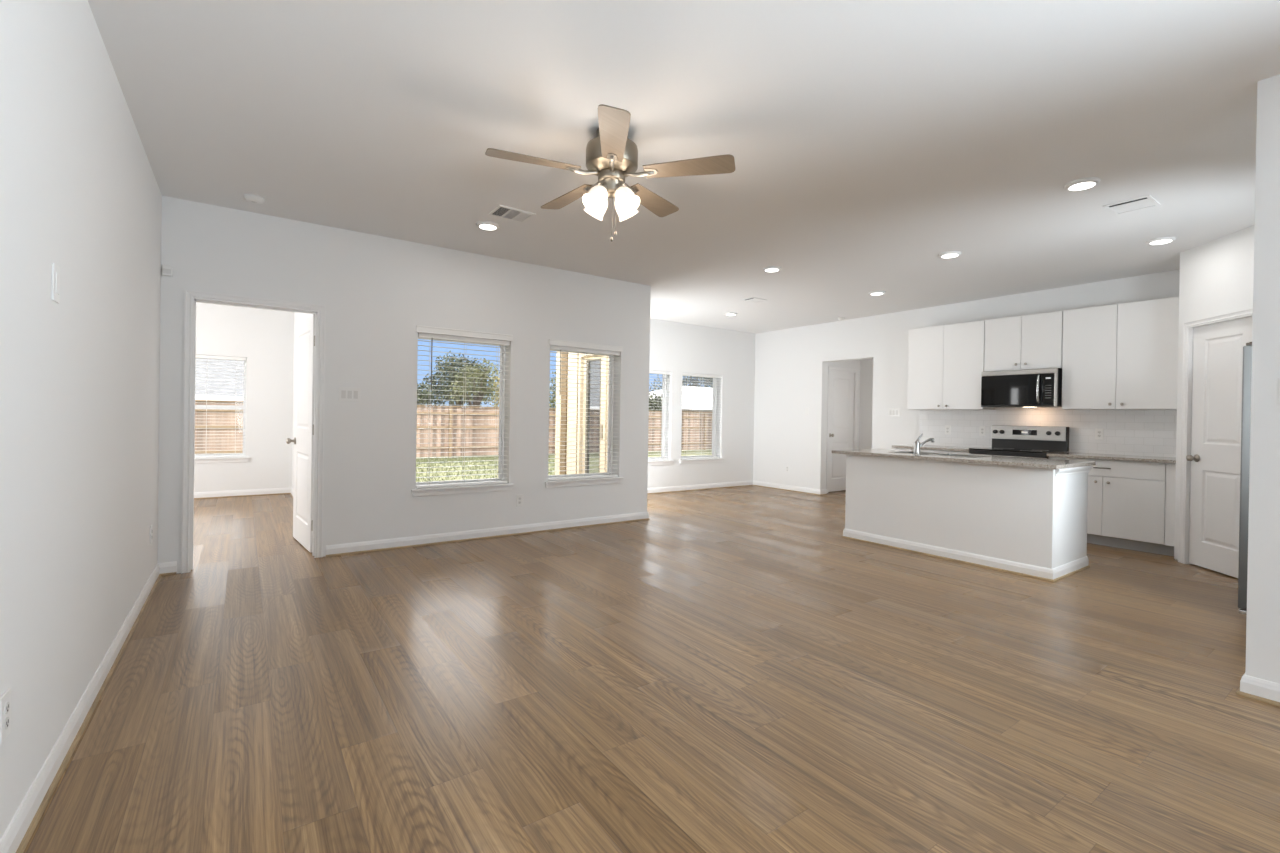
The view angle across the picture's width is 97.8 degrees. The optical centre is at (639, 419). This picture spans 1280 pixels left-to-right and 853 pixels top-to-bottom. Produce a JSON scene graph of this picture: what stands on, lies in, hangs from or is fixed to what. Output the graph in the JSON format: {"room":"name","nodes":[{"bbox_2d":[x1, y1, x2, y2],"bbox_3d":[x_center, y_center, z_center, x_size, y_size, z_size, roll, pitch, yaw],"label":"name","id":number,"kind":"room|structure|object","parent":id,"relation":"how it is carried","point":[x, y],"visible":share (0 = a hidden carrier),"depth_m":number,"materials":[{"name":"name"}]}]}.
{"room":"living room","nodes":[
{"label":"living room","id":0,"kind":"room"},
{"bbox_2d":[0,0,161,839],"bbox_3d":[-0.778,-0.182,0.112,0.150,2.740,9.488,1,0,-35],"label":"wall","id":1,"kind":"structure","parent":0,"point":[80,193],"depth_m":1.91,"materials":[{"name":"white paint"}]},
{"bbox_2d":[0,688,10,744],"bbox_3d":[-1.635,0.764,1.439,0.009,0.118,0.072,1,0,-35],"label":"wall outlet","id":2,"kind":"object","parent":1,"relation":"attached to","point":[5,699],"visible":1,"depth_m":1.43,"materials":[{"name":"white plastic"}]},
{"bbox_2d":[4,702,9,713],"bbox_3d":[-1.633,0.744,1.440,0.002,0.029,0.033,1,0,-35],"label":"socket","id":3,"kind":"object","parent":2,"relation":"attached to","point":[6,704],"depth_m":1.44,"materials":[{"name":"grey plastic"}]},
{"bbox_2d":[4,717,9,728],"bbox_3d":[-1.633,0.783,1.440,0.002,0.029,0.033,1,0,-35],"label":"socket","id":4,"kind":"object","parent":2,"relation":"attached to","point":[6,719],"depth_m":1.44,"materials":[{"name":"grey plastic"}]},
{"bbox_2d":[51,263,59,303],"bbox_3d":[-1.865,-0.434,1.784,0.008,0.118,0.072,1,0,-35],"label":"light switch","id":5,"kind":"object","parent":1,"relation":"attached to","point":[55,286],"visible":1,"depth_m":1.77,"materials":[{"name":"white plastic"}]},
{"bbox_2d":[0,561,176,852],"bbox_3d":[-0.694,1.144,0.192,0.108,0.090,9.488,1,0,-35],"label":"baseboard","id":6,"kind":"structure","parent":1,"relation":"attached to","point":[15,839],"depth_m":1.96,"materials":[{"name":"white paint"}]},
{"bbox_2d":[194,302,293,491],"bbox_3d":[-6.764,-0.306,7.060,4.335,2.740,0.150,1,0,-35],"label":"wall","id":7,"kind":"structure","parent":0,"point":[265,337],"depth_m":7.92,"materials":[{"name":"white paint"}]},
{"bbox_2d":[194,358,248,462],"bbox_3d":[-5.943,-0.142,7.659,0.970,1.468,0.248,1,0,-35],"label":"window","id":8,"kind":"structure","parent":7,"relation":"in","point":[213,459],"depth_m":7.81,"materials":[{"name":"white plastic"}]},
{"bbox_2d":[194,355,245,457],"bbox_3d":[-5.916,-0.176,7.621,0.872,1.394,0.056,1,0,-35],"label":"window blind","id":9,"kind":"object","parent":8,"relation":"attached to","point":[197,356],"visible":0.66,"depth_m":7.69,"materials":[{"name":"white plastic"}]},
{"bbox_2d":[194,487,292,498],"bbox_3d":[-5.566,1.045,5.348,4.035,0.090,4.062,1,0,-35],"label":"baseboard","id":10,"kind":"structure","parent":7,"relation":"attached to","point":[273,491],"depth_m":7.82,"materials":[{"name":"white paint"}]},
{"bbox_2d":[292,312,312,487],"bbox_3d":[-3.810,-0.257,6.513,0.150,2.740,4.162,1,0,-35],"label":"wall","id":11,"kind":"structure","parent":0,"point":[298,317],"depth_m":7.98,"materials":[{"name":"white paint"}]},
{"bbox_2d":[157,196,650,572],"bbox_3d":[-2.988,-0.235,4.453,7.476,2.740,0.150,1,0,-35],"label":"wall","id":12,"kind":"structure","parent":0,"point":[375,290],"depth_m":4.95,"materials":[{"name":"white paint"}]},
{"bbox_2d":[162,265,172,276],"bbox_3d":[-3.408,-1.073,4.026,0.060,0.076,0.038,1,0,-35],"label":"sensor","id":13,"kind":"object","parent":12,"relation":"attached to","point":[167,270],"visible":1,"depth_m":4.01,"materials":[{"name":"white plastic"}]},
{"bbox_2d":[181,289,325,573],"bbox_3d":[-3.032,0.093,4.426,0.908,2.082,0.186,1,0,-35],"label":"door frame","id":14,"kind":"structure","parent":12,"relation":"attached to","point":[191,297],"depth_m":4.22,"materials":[{"name":"white paint"}]},
{"bbox_2d":[286,314,315,552],"bbox_3d":[-3.035,0.113,5.004,0.192,2.013,0.802,1,0,-35],"label":"door","id":15,"kind":"structure","parent":12,"relation":"in","point":[303,440],"depth_m":4.96,"materials":[{"name":"white paint"}]},
{"bbox_2d":[339,387,359,401],"bbox_3d":[-2.460,-0.210,4.731,0.164,0.118,0.008,1,0,-35],"label":"light switch","id":16,"kind":"object","parent":12,"relation":"attached to","point":[345,394],"visible":1,"depth_m":4.73,"materials":[{"name":"white plastic"}]},
{"bbox_2d":[411,338,513,496],"bbox_3d":[-1.708,-0.043,5.378,0.967,1.489,0.248,1,0,-35],"label":"window","id":17,"kind":"structure","parent":12,"relation":"in","point":[431,491],"depth_m":5.47,"materials":[{"name":"white plastic"}]},
{"bbox_2d":[416,325,512,487],"bbox_3d":[-1.674,-0.107,5.326,0.917,1.475,0.086,1,0,-35],"label":"window blind","id":18,"kind":"object","parent":17,"relation":"attached to","point":[437,333],"visible":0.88,"depth_m":5.31,"materials":[{"name":"white plastic"}]},
{"bbox_2d":[516,494,522,506],"bbox_3d":[-1.213,0.818,5.631,0.072,0.118,0.009,1,0,-35],"label":"wall outlet","id":19,"kind":"object","parent":12,"relation":"attached to","point":[519,498],"visible":1,"depth_m":5.63,"materials":[{"name":"white plastic"}]},
{"bbox_2d":[326,480,826,556],"bbox_3d":[-0.219,1.121,7.399,7.093,0.090,1.766,1,0,-35],"label":"baseboard","id":20,"kind":"structure","parent":12,"relation":"attached to","point":[414,541],"depth_m":5.66,"materials":[{"name":"white paint"}]},
{"bbox_2d":[545,350,623,487],"bbox_3d":[-0.635,-0.029,6.139,0.965,1.489,0.248,1,0,-35],"label":"window","id":21,"kind":"structure","parent":12,"relation":"in","point":[604,480],"depth_m":6.27,"materials":[{"name":"white plastic"}]},
{"bbox_2d":[548,339,622,480],"bbox_3d":[-0.601,-0.093,6.087,0.915,1.475,0.086,1,0,-35],"label":"window blind","id":22,"kind":"object","parent":21,"relation":"attached to","point":[570,346],"visible":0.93,"depth_m":6.07,"materials":[{"name":"white plastic"}]},
{"bbox_2d":[566,352,613,473],"bbox_3d":[-0.548,-0.209,7.344,0.150,2.740,1.741,1,0,-35],"label":"wall","id":23,"kind":"structure","parent":0,"point":[571,404],"depth_m":7.76,"materials":[{"name":"white paint"}]},
{"bbox_2d":[560,352,578,474],"bbox_3d":[-0.996,0.057,7.820,0.021,2.910,0.476,1,0,-35],"label":"board","id":24,"kind":"object","parent":23,"relation":"attached to","point":[563,428],"visible":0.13,"depth_m":7.91,"materials":[{"name":"brown wood"}]},
{"bbox_2d":[577,353,606,473],"bbox_3d":[-0.574,0.131,7.369,0.175,2.060,0.720,1,0,-35],"label":"door","id":25,"kind":"structure","parent":23,"relation":"in","point":[592,437],"depth_m":7.40,"materials":[{"name":"beige"}]},
{"bbox_2d":[23,486,1279,852],"bbox_3d":[0.620,1.245,3.770,12.600,0.100,14.100,1,0,-35],"label":"floor","id":26,"kind":"structure","parent":0,"point":[723,670],"depth_m":2.37,"materials":[{"name":"brown wood"}]},
{"bbox_2d":[895,448,970,453],"bbox_3d":[3.800,0.803,7.039,0.658,0.857,0.916,1,0,-35],"label":"base cabinet","id":27,"kind":"object","parent":26,"relation":"on","point":[960,452],"visible":0.09,"depth_m":6.81,"materials":[{"name":"white paint"}]},
{"bbox_2d":[892,445,977,451],"bbox_3d":[3.798,0.360,7.041,0.652,0.030,0.941,1,0,-35],"label":"countertop","id":28,"kind":"structure","parent":27,"relation":"on","point":[927,447],"depth_m":6.89,"materials":[{"name":"grey stone"}]},
{"bbox_2d":[841,454,1092,581],"bbox_3d":[2.937,0.797,5.211,0.800,0.857,1.852,1,0,-35],"label":"kitchen island","id":29,"kind":"object","parent":26,"relation":"on","point":[1025,521],"visible":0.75,"depth_m":4.71,"materials":[{"name":"white paint"}]},
{"bbox_2d":[832,449,1095,468],"bbox_3d":[2.913,0.353,5.250,0.865,0.030,1.967,1,0,-35],"label":"island countertop","id":30,"kind":"structure","parent":29,"relation":"on","point":[991,459],"depth_m":4.82,"materials":[{"name":"grey stone"}]},
{"bbox_2d":[913,434,934,454],"bbox_3d":[2.705,0.234,5.305,0.238,0.201,0.067,1,0,-13],"label":"kitchen faucet","id":31,"kind":"object","parent":30,"relation":"on","point":[917,444],"visible":1,"depth_m":5.28,"materials":[{"name":"grey metal"}]},
{"bbox_2d":[891,451,987,457],"bbox_3d":[2.878,0.447,5.397,0.410,0.228,0.770,1,0,-35],"label":"sink","id":32,"kind":"object","parent":30,"relation":"in","point":[907,452],"visible":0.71,"depth_m":5.42,"materials":[{"name":"metal"}]},
{"bbox_2d":[969,425,1068,458],"bbox_3d":[4.269,0.658,6.330,0.697,1.168,0.766,1,0,-35],"label":"electric range","id":33,"kind":"object","parent":26,"relation":"on","point":[1012,441],"visible":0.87,"depth_m":6.37,"materials":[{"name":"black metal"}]},
{"bbox_2d":[969,447,1066,453],"bbox_3d":[4.271,0.349,6.326,0.585,0.015,0.766,1,0,-35],"label":"cooktop","id":34,"kind":"object","parent":33,"relation":"in","point":[991,450],"depth_m":6.27,"materials":[{"name":"black glass"}]},
{"bbox_2d":[1049,457,1175,555],"bbox_3d":[4.806,0.825,5.621,0.658,0.857,1.000,1,0,-35],"label":"base cabinet","id":35,"kind":"object","parent":26,"relation":"on","point":[1131,504],"visible":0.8,"depth_m":5.31,"materials":[{"name":"white paint"}]},
{"bbox_2d":[1047,452,1175,463],"bbox_3d":[4.808,0.382,5.618,0.652,0.030,1.005,1,0,-35],"label":"countertop","id":36,"kind":"structure","parent":35,"relation":"on","point":[1155,459],"depth_m":5.49,"materials":[{"name":"grey stone"}]},
{"bbox_2d":[1238,342,1251,614],"bbox_3d":[4.308,0.393,3.409,0.910,1.724,0.765,1,0,-35],"label":"refrigerator","id":37,"kind":"object","parent":26,"relation":"on","point":[1247,350],"visible":0.22,"depth_m":3.44,"materials":[{"name":"grey metal"}]},
{"bbox_2d":[88,0,1279,333],"bbox_3d":[0.665,-1.645,3.758,12.600,0.200,14.100,1,0,-35],"label":"ceiling","id":38,"kind":"structure","parent":0,"point":[869,142],"depth_m":2.95,"materials":[{"name":"white paint"}]},
{"bbox_2d":[244,194,264,203],"bbox_3d":[-2.780,-1.582,4.024,0.124,0.037,0.124,1,0,-35],"label":"smoke detector","id":39,"kind":"object","parent":38,"relation":"attached to","point":[251,198],"visible":1,"depth_m":3.99,"materials":[{"name":"white plastic"}]},
{"bbox_2d":[476,221,499,230],"bbox_3d":[-1.234,-1.568,4.534,0.186,0.021,0.186,1,0,-35],"label":"recessed light","id":40,"kind":"object","parent":38,"relation":"in","point":[484,225],"visible":1,"depth_m":4.50,"materials":[{"name":"white"}]},
{"bbox_2d":[479,224,496,229],"bbox_3d":[-1.234,-1.563,4.534,0.136,0.006,0.136,1,0,-35],"label":"diffuser","id":41,"kind":"object","parent":40,"relation":"attached to","point":[481,226],"depth_m":4.52,"materials":[{"name":"white plastic"}]},
{"bbox_2d":[488,205,535,222],"bbox_3d":[-0.981,-1.567,4.271,0.290,0.011,0.240,1,0,-35],"label":"ceiling vent","id":42,"kind":"object","parent":38,"relation":"in","point":[501,211],"visible":1,"depth_m":4.26,"materials":[{"name":"white metal"}]},
{"bbox_2d":[485,104,734,241],"bbox_3d":[-0.186,-1.256,3.049,1.280,0.598,1.250,1,0,-35],"label":"ceiling fan","id":43,"kind":"object","parent":38,"relation":"hanging from","point":[611,156],"visible":1,"depth_m":2.94,"materials":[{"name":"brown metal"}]},
{"bbox_2d":[725,312,736,315],"bbox_3d":[1.334,-1.542,8.187,0.186,0.021,0.186,1,0,-35],"label":"recessed light","id":44,"kind":"object","parent":38,"relation":"in","point":[728,313],"visible":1,"depth_m":8.16,"materials":[{"name":"white plastic"}]},
{"bbox_2d":[741,297,766,302],"bbox_3d":[1.473,-1.542,7.214,0.270,0.008,0.200,1,0,-35],"label":"ceiling vent","id":45,"kind":"object","parent":38,"relation":"in","point":[751,299],"visible":1,"depth_m":7.21,"materials":[{"name":"white metal"}]},
{"bbox_2d":[763,266,780,271],"bbox_3d":[1.349,-1.531,5.706,0.186,0.021,0.186,1,0,-35],"label":"recessed light","id":46,"kind":"object","parent":38,"relation":"in","point":[769,268],"visible":1,"depth_m":5.67,"materials":[{"name":"white plastic"}]},
{"bbox_2d":[765,269,778,271],"bbox_3d":[1.349,-1.527,5.706,0.136,0.006,0.136,1,0,-35],"label":"diffuser","id":47,"kind":"object","parent":46,"relation":"attached to","point":[766,270],"depth_m":5.71,"materials":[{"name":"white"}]},
{"bbox_2d":[869,291,884,295],"bbox_3d":[2.844,-1.512,6.699,0.186,0.021,0.186,1,0,-35],"label":"recessed light","id":48,"kind":"object","parent":38,"relation":"in","point":[873,293],"visible":1,"depth_m":6.67,"materials":[{"name":"white plastic"}]},
{"bbox_2d":[939,251,961,258],"bbox_3d":[2.841,-1.505,5.117,0.186,0.021,0.186,1,0,-35],"label":"recessed light","id":49,"kind":"object","parent":38,"relation":"in","point":[950,254],"visible":1,"depth_m":5.08,"materials":[{"name":"white"}]},
{"bbox_2d":[942,254,957,257],"bbox_3d":[2.841,-1.500,5.117,0.136,0.006,0.136,1,0,-35],"label":"diffuser","id":50,"kind":"object","parent":49,"relation":"attached to","point":[943,255],"depth_m":5.10,"materials":[{"name":"white plastic"}]},
{"bbox_2d":[1064,177,1100,191],"bbox_3d":[2.828,-1.499,3.573,0.186,0.021,0.186,1,0,-35],"label":"recessed light","id":51,"kind":"object","parent":38,"relation":"in","point":[1082,184],"visible":1,"depth_m":3.55,"materials":[{"name":"white paint"}]},
{"bbox_2d":[1069,182,1095,190],"bbox_3d":[2.828,-1.494,3.573,0.136,0.006,0.136,1,0,-35],"label":"diffuser","id":52,"kind":"object","parent":51,"relation":"attached to","point":[1073,186],"depth_m":3.56,"materials":[{"name":"white plastic"}]},
{"bbox_2d":[1103,195,1160,214],"bbox_3d":[3.439,-1.497,3.907,0.270,0.008,0.250,1,0,-35],"label":"ceiling vent","id":53,"kind":"object","parent":38,"relation":"in","point":[1147,201],"visible":1,"depth_m":3.90,"materials":[{"name":"white metal"}]},
{"bbox_2d":[1146,236,1175,244],"bbox_3d":[4.327,-1.480,4.638,0.186,0.021,0.186,1,0,-35],"label":"recessed light","id":54,"kind":"object","parent":38,"relation":"in","point":[1161,240],"visible":1,"depth_m":4.62,"materials":[{"name":"white"}]},
{"bbox_2d":[1150,240,1171,244],"bbox_3d":[4.327,-1.475,4.638,0.136,0.006,0.136,1,0,-35],"label":"diffuser","id":55,"kind":"object","parent":54,"relation":"attached to","point":[1152,242],"depth_m":4.64,"materials":[{"name":"white plastic"}]},
{"bbox_2d":[647,319,754,487],"bbox_3d":[0.535,-0.199,9.088,3.636,2.740,0.150,1,0,-35],"label":"wall","id":56,"kind":"structure","parent":0,"point":[676,348],"depth_m":9.47,"materials":[{"name":"white paint"}]},
{"bbox_2d":[648,373,673,464],"bbox_3d":[0.087,-0.028,8.786,0.968,1.489,0.248,1,0,-35],"label":"window","id":57,"kind":"structure","parent":56,"relation":"in","point":[652,462],"depth_m":9.09,"materials":[{"name":"white plastic"}]},
{"bbox_2d":[648,370,670,460],"bbox_3d":[0.115,-0.063,8.749,0.870,1.415,0.056,1,0,-35],"label":"window blind","id":58,"kind":"object","parent":57,"relation":"attached to","point":[650,371],"visible":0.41,"depth_m":8.88,"materials":[{"name":"white plastic"}]},
{"bbox_2d":[679,376,723,463],"bbox_3d":[0.995,-0.017,9.431,0.970,1.489,0.248,1,0,-35],"label":"window","id":59,"kind":"structure","parent":56,"relation":"in","point":[702,460],"depth_m":9.65,"materials":[{"name":"white plastic"}]},
{"bbox_2d":[681,373,720,458],"bbox_3d":[1.026,-0.051,9.388,0.872,1.415,0.068,1,0,-35],"label":"window blind","id":60,"kind":"object","parent":59,"relation":"attached to","point":[684,374],"visible":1,"depth_m":9.37,"materials":[{"name":"white plastic"}]},
{"bbox_2d":[828,360,859,448],"bbox_3d":[3.408,-0.155,9.466,1.188,2.740,0.120,1,0,-35],"label":"wall","id":61,"kind":"structure","parent":0,"point":[853,364],"depth_m":9.62,"materials":[{"name":"white paint"}]},
{"bbox_2d":[828,370,853,491],"bbox_3d":[3.390,0.196,9.393,0.709,2.014,0.108,1,0,-35],"label":"door","id":62,"kind":"structure","parent":61,"relation":"in","point":[841,382],"depth_m":9.40,"materials":[{"name":"white paint"}]},
{"bbox_2d":[826,366,857,492],"bbox_3d":[3.364,0.174,9.430,0.819,2.082,0.138,1,0,-35],"label":"door frame","id":63,"kind":"structure","parent":61,"relation":"attached to","point":[855,406],"depth_m":9.44,"materials":[{"name":"white paint"}]},
{"bbox_2d":[859,359,872,448],"bbox_3d":[4.384,-0.137,8.988,0.150,2.740,1.790,1,0,-35],"label":"wall","id":64,"kind":"structure","parent":0,"point":[866,365],"depth_m":9.58,"materials":[{"name":"white paint"}]},
{"bbox_2d":[753,270,1179,489],"bbox_3d":[5.328,-0.108,5.605,0.150,2.740,11.379,1,0,-35],"label":"wall","id":65,"kind":"structure","parent":0,"point":[791,364],"depth_m":8.46,"materials":[{"name":"white paint"}]},
{"bbox_2d":[888,408,899,416],"bbox_3d":[3.595,-0.097,7.908,0.008,0.118,0.164,1,0,-35],"label":"light switch","id":66,"kind":"object","parent":65,"relation":"attached to","point":[892,412],"visible":1,"depth_m":7.91,"materials":[{"name":"white plastic"}]},
{"bbox_2d":[907,320,994,409],"bbox_3d":[3.946,-0.655,7.117,0.360,1.063,0.931,1,0,-35],"label":"upper cabinet","id":67,"kind":"object","parent":65,"relation":"attached to","point":[946,362],"visible":0.94,"depth_m":7.00,"materials":[{"name":"white paint"}]},
{"bbox_2d":[984,311,1062,371],"bbox_3d":[4.445,-0.868,6.418,0.360,0.615,0.773,1,0,-35],"label":"upper cabinet","id":68,"kind":"object","parent":65,"relation":"attached to","point":[1035,341],"visible":0.97,"depth_m":6.30,"materials":[{"name":"white paint"}]},
{"bbox_2d":[981,368,1061,407],"bbox_3d":[4.393,-0.347,6.391,0.462,0.418,0.755,1,0,-35],"label":"microwave oven","id":69,"kind":"object","parent":68,"relation":"attached to","point":[1027,388],"visible":0.98,"depth_m":6.25,"materials":[{"name":"black metal"}]},
{"bbox_2d":[919,410,1176,456],"bbox_3d":[4.591,0.124,6.501,0.008,0.470,2.703,1,0,-35],"label":"tile backsplash","id":70,"kind":"structure","parent":65,"relation":"attached to","point":[1126,432],"depth_m":6.13,"materials":[{"name":"white tile"}]},
{"bbox_2d":[945,425,950,434],"bbox_3d":[4.019,0.139,7.293,0.009,0.118,0.072,1,0,-35],"label":"wall outlet","id":71,"kind":"object","parent":70,"relation":"attached to","point":[947,428],"visible":1,"depth_m":7.29,"materials":[{"name":"white plastic"}]},
{"bbox_2d":[979,426,985,435],"bbox_3d":[4.262,0.144,6.950,0.009,0.118,0.072,1,0,-35],"label":"wall outlet","id":72,"kind":"object","parent":70,"relation":"attached to","point":[982,429],"visible":1,"depth_m":6.95,"materials":[{"name":"white plastic"}]},
{"bbox_2d":[1095,428,1103,439],"bbox_3d":[4.936,0.157,6.000,0.009,0.118,0.072,1,0,-35],"label":"wall outlet","id":73,"kind":"object","parent":70,"relation":"attached to","point":[1099,433],"visible":1,"depth_m":6.00,"materials":[{"name":"white plastic"}]},
{"bbox_2d":[1062,297,1178,409],"bbox_3d":[4.952,-0.633,5.700,0.360,1.063,0.981,1,0,-35],"label":"upper cabinet","id":74,"kind":"object","parent":65,"relation":"attached to","point":[1124,356],"visible":0.86,"depth_m":5.60,"materials":[{"name":"white paint"}]},
{"bbox_2d":[1174,225,1254,560],"bbox_3d":[4.748,-0.112,4.413,0.115,2.740,1.120,1,0,10],"label":"wall","id":75,"kind":"structure","parent":0,"point":[1217,275],"depth_m":4.63,"materials":[{"name":"white paint"}]},
{"bbox_2d":[1178,308,1252,564],"bbox_3d":[4.756,0.204,4.545,0.133,2.107,0.714,1,0,10],"label":"door frame","id":76,"kind":"structure","parent":75,"relation":"attached to","point":[1187,342],"depth_m":4.85,"materials":[{"name":"white paint"}]},
{"bbox_2d":[1186,316,1251,577],"bbox_3d":[4.713,0.225,4.552,0.108,2.039,0.604,1,0,10],"label":"door","id":77,"kind":"structure","parent":75,"relation":"in","point":[1215,457],"depth_m":4.59,"materials":[{"name":"white paint"}]},
{"bbox_2d":[1245,74,1279,683],"bbox_3d":[4.131,-0.106,0.634,0.130,2.740,4.656,1,0,-35],"label":"wall","id":78,"kind":"structure","parent":0,"point":[1263,573],"depth_m":2.46,"materials":[{"name":"white paint"}]},
{"bbox_2d":[1236,673,1279,706],"bbox_3d":[4.092,1.218,0.642,0.155,0.090,4.681,1,0,-35],"label":"baseboard","id":79,"kind":"structure","parent":78,"relation":"attached to","point":[1251,687],"depth_m":2.45,"materials":[{"name":"white paint"}]},
{"bbox_2d":[1278,378,1279,404],"bbox_3d":[2.794,-0.121,2.398,0.008,0.118,0.072,1,0,-35],"label":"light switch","id":80,"kind":"object","parent":78,"relation":"attached to","point":[1278,378],"visible":1,"depth_m":2.42,"materials":[{"name":"white plastic"}]},
{"label":"outside","id":81,"kind":"structure","parent":0,"visible":0},
{"bbox_2d":[416,434,711,481],"bbox_3d":[-12.843,1.326,31.030,75.000,0.200,54.562,1,0,-35],"label":"lawn","id":82,"kind":"structure","parent":81,"point":[699,451],"depth_m":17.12,"materials":[{"name":"green plant"}]},
{"bbox_2d":[195,358,243,449],"bbox_3d":[-21.493,-1.854,22.110,19.300,5.960,11.820,1,0,-35],"label":"house","id":83,"kind":"structure","parent":82,"relation":"on","point":[235,392],"depth_m":20.35,"materials":[{"name":"beige brick"}]},
{"bbox_2d":[417,383,434,411],"bbox_3d":[-9.331,-0.099,22.014,2.436,2.858,1.761,1,0,-35],"label":"leafy tree","id":84,"kind":"object","parent":82,"relation":"on","point":[420,402],"visible":0.17,"depth_m":22.25,"materials":[{"name":"green plant"}]},
{"bbox_2d":[194,400,715,457],"bbox_3d":[-5.186,0.514,21.184,34.074,1.950,0.160,1,0,-35],"label":"wooden fence","id":85,"kind":"object","parent":82,"relation":"on","point":[436,419],"visible":0.19,"depth_m":20.13,"materials":[{"name":"brown wood"}]},
{"bbox_2d":[417,351,495,407],"bbox_3d":[-9.266,-1.090,28.472,4.470,4.783,2.980,1,0,-35],"label":"leafy tree","id":86,"kind":"object","parent":82,"relation":"on","point":[454,371],"visible":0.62,"depth_m":28.08,"materials":[{"name":"green plant"}]},
{"bbox_2d":[445,358,504,407],"bbox_3d":[-6.782,-0.597,22.927,2.537,3.925,1.402,1,0,-35],"label":"leafy tree","id":87,"kind":"object","parent":82,"relation":"on","point":[476,400],"visible":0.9,"depth_m":22.85,"materials":[{"name":"green plant"}]},
{"bbox_2d":[488,371,504,406],"bbox_3d":[-6.123,-0.741,26.300,2.059,4.207,1.731,1,0,-35],"label":"leafy tree","id":88,"kind":"object","parent":82,"relation":"on","point":[496,398],"visible":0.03,"depth_m":25.98,"materials":[{"name":"green plant"}]},
{"bbox_2d":[549,372,555,409],"bbox_3d":[-3.908,-1.124,28.684,2.865,5.022,2.311,1,0,-35],"label":"leafy tree","id":89,"kind":"object","parent":82,"relation":"on","point":[552,400],"visible":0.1,"depth_m":28.24,"materials":[{"name":"green plant"}]},
{"bbox_2d":[555,351,561,474],"bbox_3d":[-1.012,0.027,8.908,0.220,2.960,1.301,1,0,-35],"label":"porch post","id":90,"kind":"object","parent":82,"relation":"on","point":[558,410],"visible":0.02,"depth_m":9.26,"materials":[{"name":"beige wood"}]},
{"bbox_2d":[649,392,665,410],"bbox_3d":[0.708,-0.013,30.089,2.555,2.938,1.744,1,0,-35],"label":"leafy tree","id":91,"kind":"object","parent":82,"relation":"on","point":[656,403],"visible":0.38,"depth_m":29.88,"materials":[{"name":"green plant"}]},
{"bbox_2d":[649,386,712,412],"bbox_3d":[6.741,-0.442,42.778,20.300,3.860,11.820,1,0,-35],"label":"house","id":92,"kind":"structure","parent":82,"relation":"on","point":[706,396],"depth_m":35.81,"materials":[{"name":"beige brick"}]},
{"bbox_2d":[649,374,712,391],"bbox_3d":[5.615,-2.466,55.478,11.479,7.776,4.114,1,0,-35],"label":"leafy tree","id":93,"kind":"object","parent":82,"relation":"on","point":[689,380],"visible":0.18,"depth_m":54.54,"materials":[{"name":"green plant"}]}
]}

